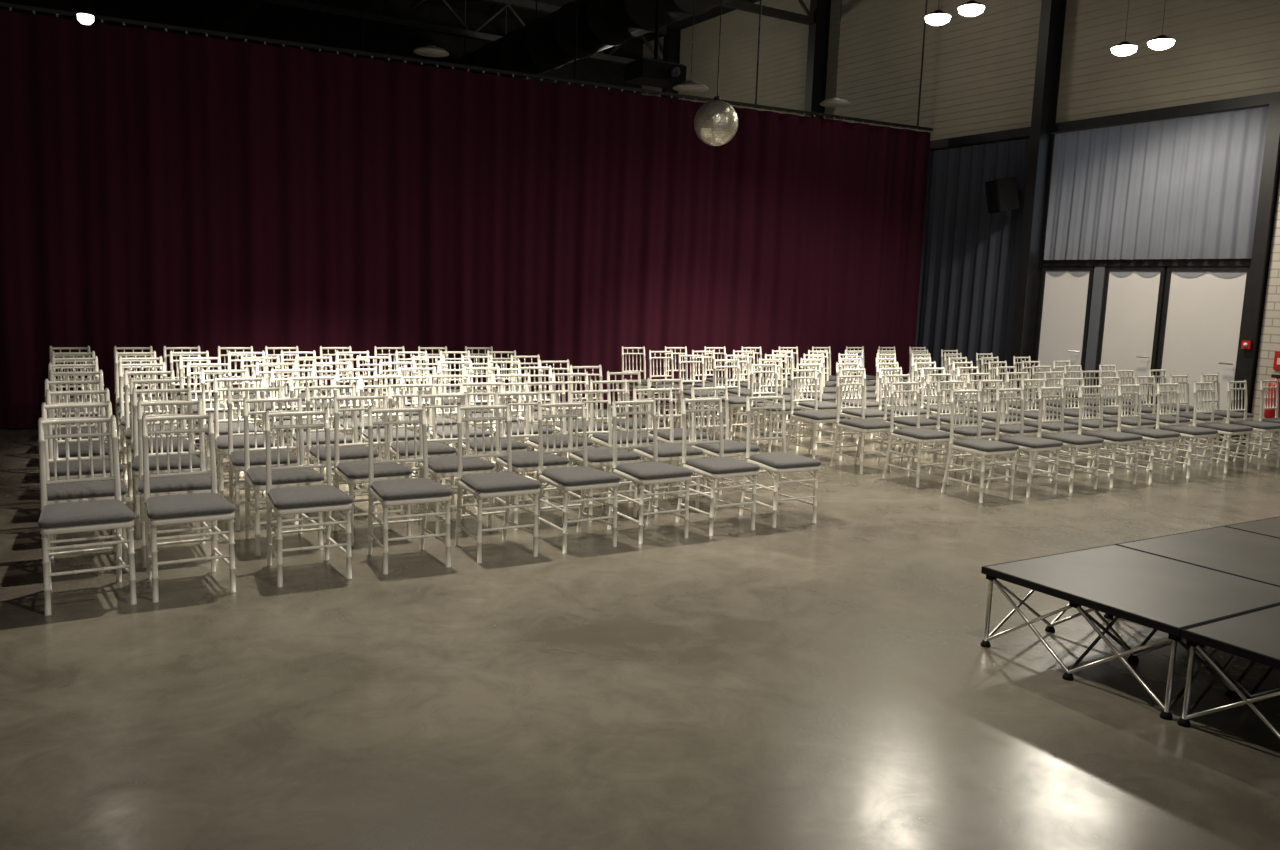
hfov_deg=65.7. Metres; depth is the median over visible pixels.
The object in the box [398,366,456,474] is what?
chair
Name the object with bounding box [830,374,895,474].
chair
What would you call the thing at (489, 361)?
chair
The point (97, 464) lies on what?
chair
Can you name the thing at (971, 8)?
pendant lamp
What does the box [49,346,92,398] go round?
chair
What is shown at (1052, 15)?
steel column
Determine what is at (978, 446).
chair
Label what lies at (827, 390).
chair
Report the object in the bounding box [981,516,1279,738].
stage
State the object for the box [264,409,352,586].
chair
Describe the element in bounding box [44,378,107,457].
chair
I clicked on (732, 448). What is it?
chair
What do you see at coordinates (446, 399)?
chair
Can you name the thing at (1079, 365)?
chair
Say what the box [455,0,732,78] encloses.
ventilation duct
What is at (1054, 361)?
chair
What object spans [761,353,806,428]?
chair
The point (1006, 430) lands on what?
chair
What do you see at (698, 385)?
chair
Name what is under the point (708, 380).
chair
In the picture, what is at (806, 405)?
chair
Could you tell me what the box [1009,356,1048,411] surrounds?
chair
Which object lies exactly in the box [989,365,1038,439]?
chair
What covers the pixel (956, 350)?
chair
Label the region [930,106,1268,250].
wall
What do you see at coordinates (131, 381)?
chair
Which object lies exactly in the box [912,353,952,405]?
chair
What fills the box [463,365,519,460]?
chair
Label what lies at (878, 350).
chair
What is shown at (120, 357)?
chair
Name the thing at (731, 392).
chair
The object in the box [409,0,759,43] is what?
ceiling
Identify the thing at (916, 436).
chair
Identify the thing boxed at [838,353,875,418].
chair
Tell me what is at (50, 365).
chair
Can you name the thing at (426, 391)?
chair
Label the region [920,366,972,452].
chair
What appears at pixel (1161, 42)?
pendant lamp
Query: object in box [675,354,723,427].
chair
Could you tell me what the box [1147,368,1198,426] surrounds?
chair
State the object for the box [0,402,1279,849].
floor
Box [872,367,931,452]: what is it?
chair
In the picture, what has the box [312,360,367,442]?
chair
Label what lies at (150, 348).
chair
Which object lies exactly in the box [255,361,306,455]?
chair
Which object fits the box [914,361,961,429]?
chair
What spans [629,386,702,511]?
chair
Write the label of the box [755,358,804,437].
chair
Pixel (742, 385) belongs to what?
chair
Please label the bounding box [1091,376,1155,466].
chair
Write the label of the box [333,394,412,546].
chair
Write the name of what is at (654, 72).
ceiling projector
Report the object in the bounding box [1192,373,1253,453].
chair
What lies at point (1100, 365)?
chair
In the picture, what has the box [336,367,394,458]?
chair
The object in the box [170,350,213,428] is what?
chair
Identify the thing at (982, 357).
chair
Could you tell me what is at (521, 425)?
chair
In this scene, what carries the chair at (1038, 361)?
on the floor
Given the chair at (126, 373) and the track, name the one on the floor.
the chair at (126, 373)
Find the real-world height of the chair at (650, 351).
0.924 m
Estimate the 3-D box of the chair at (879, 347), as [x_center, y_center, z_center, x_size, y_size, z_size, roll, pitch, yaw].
[4.019,-0.765,15.635,0.426,0.924,0.498,-3,9,-31]
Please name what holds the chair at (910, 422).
on the floor
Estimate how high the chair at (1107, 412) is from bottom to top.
0.924 m
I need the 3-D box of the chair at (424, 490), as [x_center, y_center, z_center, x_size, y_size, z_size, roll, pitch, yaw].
[-1.398,0.372,5.956,0.426,0.924,0.498,-2,9,-30]
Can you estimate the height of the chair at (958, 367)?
0.924 m
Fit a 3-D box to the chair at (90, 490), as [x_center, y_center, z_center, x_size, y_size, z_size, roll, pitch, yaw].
[-3.182,0.350,5.657,0.426,0.924,0.498,-3,9,-32]
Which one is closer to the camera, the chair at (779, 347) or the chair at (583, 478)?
the chair at (583, 478)
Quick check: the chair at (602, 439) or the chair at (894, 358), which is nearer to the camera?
the chair at (602, 439)
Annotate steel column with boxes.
[661,27,680,98]
[804,0,830,118]
[1009,0,1066,386]
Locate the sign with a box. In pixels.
[1273,351,1279,369]
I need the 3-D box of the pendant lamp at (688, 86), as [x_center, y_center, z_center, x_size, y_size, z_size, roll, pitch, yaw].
[0.628,-5.605,10.726,0.400,3.800,0.400,-3,9,-31]
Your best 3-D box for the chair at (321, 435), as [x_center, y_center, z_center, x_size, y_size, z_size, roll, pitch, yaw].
[-2.486,0.092,7.715,0.426,0.924,0.498,-3,9,-32]
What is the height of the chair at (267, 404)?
0.924 m
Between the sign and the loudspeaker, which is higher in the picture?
the loudspeaker
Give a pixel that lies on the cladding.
(978, 72)
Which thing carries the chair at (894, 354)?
on the floor
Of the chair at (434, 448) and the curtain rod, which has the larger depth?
the curtain rod
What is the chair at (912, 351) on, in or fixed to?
on the floor
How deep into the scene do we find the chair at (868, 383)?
14.39 m
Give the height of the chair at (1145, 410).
0.924 m
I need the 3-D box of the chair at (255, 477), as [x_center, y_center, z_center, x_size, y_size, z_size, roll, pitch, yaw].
[-2.256,0.303,6.237,0.426,0.924,0.498,-3,9,-32]
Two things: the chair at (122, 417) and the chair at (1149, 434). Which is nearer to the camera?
the chair at (122, 417)
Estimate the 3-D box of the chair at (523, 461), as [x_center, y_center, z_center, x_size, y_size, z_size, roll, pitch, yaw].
[-0.794,0.234,7.118,0.426,0.924,0.498,-3,9,-31]
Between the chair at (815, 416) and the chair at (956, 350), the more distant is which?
the chair at (956, 350)
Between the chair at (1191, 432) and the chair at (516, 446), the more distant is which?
the chair at (1191, 432)
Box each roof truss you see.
[263,0,666,64]
[719,0,813,24]
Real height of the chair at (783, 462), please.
0.924 m
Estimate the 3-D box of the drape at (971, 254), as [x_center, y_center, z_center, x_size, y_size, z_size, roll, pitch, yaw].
[5.037,-2.527,16.698,0.075,4.130,3.480,-3,9,-31]
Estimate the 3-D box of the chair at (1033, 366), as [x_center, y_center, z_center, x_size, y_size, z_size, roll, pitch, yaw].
[5.138,-0.270,12.316,0.426,0.924,0.498,-3,9,-31]
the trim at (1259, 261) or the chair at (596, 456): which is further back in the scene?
the trim at (1259, 261)
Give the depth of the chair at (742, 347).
14.31 m
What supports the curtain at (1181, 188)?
hanging from the curtain rod
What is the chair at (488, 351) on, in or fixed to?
on the floor
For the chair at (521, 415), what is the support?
on the floor
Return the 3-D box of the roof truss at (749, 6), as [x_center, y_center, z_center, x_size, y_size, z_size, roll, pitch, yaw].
[-5.603,-7.624,13.340,20.841,0.950,0.140,-3,9,-31]
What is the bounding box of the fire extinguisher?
[1264,374,1279,417]
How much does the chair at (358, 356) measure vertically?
0.924 m
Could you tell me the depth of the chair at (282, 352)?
10.39 m
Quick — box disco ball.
[694,0,737,145]
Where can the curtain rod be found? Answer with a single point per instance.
(1264, 104)
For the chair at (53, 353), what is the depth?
9.35 m
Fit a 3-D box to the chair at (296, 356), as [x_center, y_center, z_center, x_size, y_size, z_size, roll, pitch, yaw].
[-3.131,-0.204,9.703,0.426,0.924,0.498,-3,9,-33]
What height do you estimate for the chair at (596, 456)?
0.924 m
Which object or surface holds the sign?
attached to the wall at (1270, 331)
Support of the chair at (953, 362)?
on the floor
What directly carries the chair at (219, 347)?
on the floor
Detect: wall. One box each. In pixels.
[0,0,642,94]
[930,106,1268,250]
[1249,179,1279,448]
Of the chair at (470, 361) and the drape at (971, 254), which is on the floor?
the chair at (470, 361)
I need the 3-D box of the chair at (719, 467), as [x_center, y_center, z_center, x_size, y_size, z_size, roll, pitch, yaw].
[0.557,0.280,7.136,0.426,0.924,0.498,-3,9,-33]
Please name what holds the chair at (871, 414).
on the floor
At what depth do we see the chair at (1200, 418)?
11.48 m
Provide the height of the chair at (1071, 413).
0.924 m
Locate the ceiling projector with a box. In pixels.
[624,0,686,88]
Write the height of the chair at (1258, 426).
0.924 m
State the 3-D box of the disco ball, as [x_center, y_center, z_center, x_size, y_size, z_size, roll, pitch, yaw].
[0.781,-4.911,8.920,0.412,4.671,0.412,-3,9,-31]
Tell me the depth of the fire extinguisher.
12.14 m
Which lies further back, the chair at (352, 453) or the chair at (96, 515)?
the chair at (352, 453)
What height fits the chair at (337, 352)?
0.924 m
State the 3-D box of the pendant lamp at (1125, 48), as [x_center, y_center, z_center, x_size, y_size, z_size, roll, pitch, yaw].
[5.915,-5.968,11.815,0.310,3.005,0.310,-3,9,-31]
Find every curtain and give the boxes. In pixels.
[0,10,930,427]
[1044,107,1268,259]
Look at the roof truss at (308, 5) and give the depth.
20.36 m
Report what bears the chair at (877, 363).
on the floor
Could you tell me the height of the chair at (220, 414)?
0.924 m
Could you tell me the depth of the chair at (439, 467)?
6.80 m
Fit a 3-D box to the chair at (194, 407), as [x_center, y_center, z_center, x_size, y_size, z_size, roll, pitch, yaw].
[-4.030,-0.163,9.172,0.426,0.924,0.498,-3,9,-30]
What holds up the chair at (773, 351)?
on the floor
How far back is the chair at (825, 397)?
12.15 m
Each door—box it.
[1034,266,1094,399]
[1093,266,1166,414]
[1153,266,1249,440]
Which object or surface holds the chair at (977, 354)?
on the floor
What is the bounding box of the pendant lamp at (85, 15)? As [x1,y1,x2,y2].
[76,6,94,24]
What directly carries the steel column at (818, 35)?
on the floor
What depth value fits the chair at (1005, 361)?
12.96 m
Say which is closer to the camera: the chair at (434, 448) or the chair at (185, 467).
the chair at (185, 467)
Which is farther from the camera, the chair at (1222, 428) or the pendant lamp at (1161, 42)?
the pendant lamp at (1161, 42)
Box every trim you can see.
[929,91,1279,148]
[1041,102,1279,444]
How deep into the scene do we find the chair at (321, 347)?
11.27 m
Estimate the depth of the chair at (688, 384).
13.64 m
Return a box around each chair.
[38,415,136,615]
[39,401,127,577]
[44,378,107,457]
[46,388,123,546]
[48,362,106,429]
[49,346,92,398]
[49,370,107,443]
[51,351,95,402]
[51,356,105,417]
[113,346,160,434]
[115,351,160,452]
[118,356,168,463]
[118,362,169,478]
[124,369,179,496]
[129,377,197,502]
[131,387,200,538]
[137,398,217,567]
[141,412,235,602]
[163,346,207,413]
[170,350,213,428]
[179,356,227,439]
[186,362,242,472]
[201,368,261,475]
[213,376,276,497]
[218,346,261,428]
[227,351,276,439]
[227,385,298,530]
[241,355,290,450]
[243,396,323,555]
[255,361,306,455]
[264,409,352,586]
[265,346,311,396]
[271,367,330,469]
[281,350,326,443]
[289,375,351,486]
[295,355,345,454]
[306,383,378,521]
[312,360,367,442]
[320,346,365,422]
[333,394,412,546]
[336,350,379,413]
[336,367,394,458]
[357,355,407,440]
[359,374,418,485]
[367,406,452,574]
[374,346,418,402]
[379,360,427,458]
[388,382,456,514]
[395,350,428,425]
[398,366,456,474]
[412,355,459,435]
[417,392,494,536]
[418,346,459,389]
[428,373,490,483]
[438,360,490,445]
[440,350,485,399]
[455,403,540,562]
[460,381,527,508]
[461,355,510,412]
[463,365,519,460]
[465,346,507,391]
[487,350,522,415]
[488,360,537,450]
[491,372,552,474]
[493,390,569,528]
[510,354,558,442]
[518,365,574,463]
[525,380,592,500]
[538,400,620,553]
[539,359,585,453]
[552,371,607,469]
[567,365,624,456]
[568,388,640,521]
[589,379,652,496]
[603,370,663,467]
[607,398,692,543]
[621,346,661,417]
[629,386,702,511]
[645,377,709,490]
[647,350,690,424]
[661,346,704,412]
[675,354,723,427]
[676,396,759,535]
[689,385,759,508]
[690,350,733,416]
[704,346,743,414]
[710,358,761,440]
[723,354,768,430]
[729,350,774,415]
[739,394,821,527]
[741,346,779,411]
[750,363,801,451]
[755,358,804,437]
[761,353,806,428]
[772,350,812,419]
[778,346,813,381]
[786,368,845,459]
[791,362,846,448]
[800,357,846,436]
[803,353,846,425]
[808,350,835,393]
[812,346,842,382]
[830,362,883,443]
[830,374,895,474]
[835,357,883,427]
[835,367,890,458]
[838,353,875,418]
[845,350,882,386]
[846,346,875,380]
[871,362,924,438]
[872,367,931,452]
[875,357,920,427]
[877,349,910,385]
[877,353,907,390]
[877,373,941,468]
[878,346,914,379]
[883,380,949,487]
[909,346,940,405]
[910,349,946,384]
[911,357,955,397]
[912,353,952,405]
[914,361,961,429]
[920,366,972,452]
[921,372,982,465]
[929,379,995,480]
[940,349,975,383]
[941,388,1018,502]
[944,353,983,389]
[948,356,991,396]
[952,361,995,423]
[956,366,1005,423]
[960,372,1019,456]
[971,378,1037,478]
[976,353,1012,387]
[981,356,1018,402]
[986,387,1062,497]
[988,360,1030,410]
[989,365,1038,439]
[1003,371,1059,456]
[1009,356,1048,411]
[1015,378,1078,471]
[1022,360,1066,400]
[1031,385,1103,492]
[1032,365,1077,409]
[1044,370,1095,454]
[1053,360,1095,399]
[1053,377,1117,466]
[1064,364,1110,433]
[1069,384,1142,487]
[1077,370,1132,450]
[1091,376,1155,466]
[1095,364,1145,428]
[1108,383,1180,482]
[1110,369,1165,449]
[1131,375,1189,462]
[1146,382,1217,477]
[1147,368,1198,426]
[1160,374,1223,458]
[1183,381,1252,473]
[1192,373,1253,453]
[1217,380,1279,469]
[1250,379,1279,458]
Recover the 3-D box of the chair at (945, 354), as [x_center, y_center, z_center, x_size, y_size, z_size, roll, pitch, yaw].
[4.696,-0.579,14.453,0.426,0.924,0.498,-3,9,-31]
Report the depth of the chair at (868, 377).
15.35 m
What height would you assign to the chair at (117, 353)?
0.924 m
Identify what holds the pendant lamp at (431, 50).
hanging from the ceiling
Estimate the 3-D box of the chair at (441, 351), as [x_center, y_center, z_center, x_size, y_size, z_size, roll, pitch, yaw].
[-2.013,-0.365,11.168,0.426,0.924,0.498,-3,9,-30]
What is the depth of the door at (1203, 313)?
13.01 m
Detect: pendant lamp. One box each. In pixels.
[76,6,94,24]
[413,0,448,56]
[673,0,708,91]
[820,0,850,106]
[924,4,951,25]
[957,0,985,16]
[1110,2,1137,55]
[1147,0,1175,49]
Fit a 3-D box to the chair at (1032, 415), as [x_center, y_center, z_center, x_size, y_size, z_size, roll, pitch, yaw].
[4.341,-0.121,11.025,0.426,0.924,0.498,-2,9,-30]
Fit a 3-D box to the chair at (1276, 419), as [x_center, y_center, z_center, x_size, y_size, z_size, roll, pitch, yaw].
[7.280,-0.039,11.191,0.426,0.924,0.498,-3,9,-31]
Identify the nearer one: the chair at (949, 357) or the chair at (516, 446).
the chair at (516, 446)
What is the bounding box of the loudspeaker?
[985,176,1019,212]
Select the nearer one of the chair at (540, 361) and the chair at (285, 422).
the chair at (285, 422)
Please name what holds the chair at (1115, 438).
on the floor
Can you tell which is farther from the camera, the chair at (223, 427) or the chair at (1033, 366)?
the chair at (1033, 366)
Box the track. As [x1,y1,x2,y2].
[0,0,932,131]
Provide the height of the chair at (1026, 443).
0.924 m
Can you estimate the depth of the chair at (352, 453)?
7.13 m
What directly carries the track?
attached to the ceiling
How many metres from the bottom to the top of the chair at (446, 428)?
0.924 m
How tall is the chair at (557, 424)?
0.924 m
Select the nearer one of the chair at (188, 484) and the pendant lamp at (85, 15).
the chair at (188, 484)
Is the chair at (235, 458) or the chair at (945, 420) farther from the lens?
the chair at (945, 420)
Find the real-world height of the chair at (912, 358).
0.924 m
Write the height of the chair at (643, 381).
0.924 m
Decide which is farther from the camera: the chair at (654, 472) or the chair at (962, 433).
the chair at (962, 433)
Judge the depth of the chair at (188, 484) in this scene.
5.88 m
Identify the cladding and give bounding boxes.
[641,0,1279,140]
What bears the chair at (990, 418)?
on the floor
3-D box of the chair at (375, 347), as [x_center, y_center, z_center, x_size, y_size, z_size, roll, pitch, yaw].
[-2.838,-0.439,11.489,0.426,0.924,0.498,-3,9,-30]
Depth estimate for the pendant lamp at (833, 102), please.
12.93 m
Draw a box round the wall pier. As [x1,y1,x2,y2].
[1084,266,1105,393]
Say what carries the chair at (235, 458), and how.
on the floor
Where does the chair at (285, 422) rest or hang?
on the floor
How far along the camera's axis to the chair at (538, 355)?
10.94 m
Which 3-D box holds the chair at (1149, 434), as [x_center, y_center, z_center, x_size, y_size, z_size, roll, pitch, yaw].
[5.009,0.069,9.821,0.426,0.924,0.498,-3,9,-32]
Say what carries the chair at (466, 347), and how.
on the floor
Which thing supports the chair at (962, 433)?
on the floor
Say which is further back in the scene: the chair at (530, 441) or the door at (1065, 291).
the door at (1065, 291)
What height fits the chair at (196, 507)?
0.924 m
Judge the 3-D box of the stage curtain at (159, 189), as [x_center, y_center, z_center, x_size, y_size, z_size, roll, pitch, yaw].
[-3.990,-2.269,11.534,20.460,4.412,0.121,-3,9,-31]
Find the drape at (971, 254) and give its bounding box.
[914,139,1029,382]
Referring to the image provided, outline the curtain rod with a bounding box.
[929,104,1268,150]
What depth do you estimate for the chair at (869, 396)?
12.54 m
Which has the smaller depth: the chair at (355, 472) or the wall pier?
the chair at (355, 472)
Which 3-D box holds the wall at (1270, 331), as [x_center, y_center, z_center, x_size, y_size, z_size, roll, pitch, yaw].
[11.071,-0.982,6.972,0.080,4.200,12.620,-3,9,-31]
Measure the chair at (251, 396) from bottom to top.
0.924 m
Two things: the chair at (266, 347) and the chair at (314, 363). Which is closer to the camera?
the chair at (314, 363)
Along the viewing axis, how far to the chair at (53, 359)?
8.73 m
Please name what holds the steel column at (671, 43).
on the floor
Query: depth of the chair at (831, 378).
15.04 m
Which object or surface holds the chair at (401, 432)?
on the floor
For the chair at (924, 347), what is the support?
on the floor
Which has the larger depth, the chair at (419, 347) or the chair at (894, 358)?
the chair at (894, 358)
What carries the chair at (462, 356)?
on the floor
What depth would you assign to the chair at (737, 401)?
11.52 m
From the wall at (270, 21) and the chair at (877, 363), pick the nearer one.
the chair at (877, 363)
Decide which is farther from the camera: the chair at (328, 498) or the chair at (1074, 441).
the chair at (1074, 441)
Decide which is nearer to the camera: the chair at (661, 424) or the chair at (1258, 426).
the chair at (661, 424)
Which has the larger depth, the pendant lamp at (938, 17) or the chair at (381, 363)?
the pendant lamp at (938, 17)
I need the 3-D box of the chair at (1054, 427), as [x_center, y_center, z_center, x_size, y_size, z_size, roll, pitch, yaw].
[4.151,0.000,10.098,0.426,0.924,0.498,-3,9,-31]
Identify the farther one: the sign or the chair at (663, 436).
the sign
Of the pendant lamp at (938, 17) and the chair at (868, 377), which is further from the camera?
the chair at (868, 377)
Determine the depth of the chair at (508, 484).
6.22 m
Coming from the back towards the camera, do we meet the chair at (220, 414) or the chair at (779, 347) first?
the chair at (779, 347)
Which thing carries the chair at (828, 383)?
on the floor
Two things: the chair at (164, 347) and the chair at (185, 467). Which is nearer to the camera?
the chair at (185, 467)
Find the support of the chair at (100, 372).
on the floor
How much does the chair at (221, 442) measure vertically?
0.924 m
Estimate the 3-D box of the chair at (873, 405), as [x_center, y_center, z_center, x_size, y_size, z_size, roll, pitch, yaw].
[2.546,-0.257,11.555,0.426,0.924,0.498,-3,9,-33]
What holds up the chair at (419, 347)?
on the floor
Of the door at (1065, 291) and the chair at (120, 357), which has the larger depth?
the door at (1065, 291)
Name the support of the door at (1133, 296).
in the wall at (1265, 106)
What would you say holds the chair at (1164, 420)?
on the floor
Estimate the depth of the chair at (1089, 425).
10.39 m
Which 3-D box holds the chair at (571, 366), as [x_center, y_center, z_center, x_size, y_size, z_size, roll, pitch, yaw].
[-0.437,-0.113,9.737,0.426,0.924,0.498,-3,9,-32]
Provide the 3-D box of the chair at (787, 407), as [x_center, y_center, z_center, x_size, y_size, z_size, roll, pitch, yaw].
[1.468,-0.203,10.888,0.426,0.924,0.498,-3,9,-30]
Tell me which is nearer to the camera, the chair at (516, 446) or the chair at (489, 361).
the chair at (516, 446)

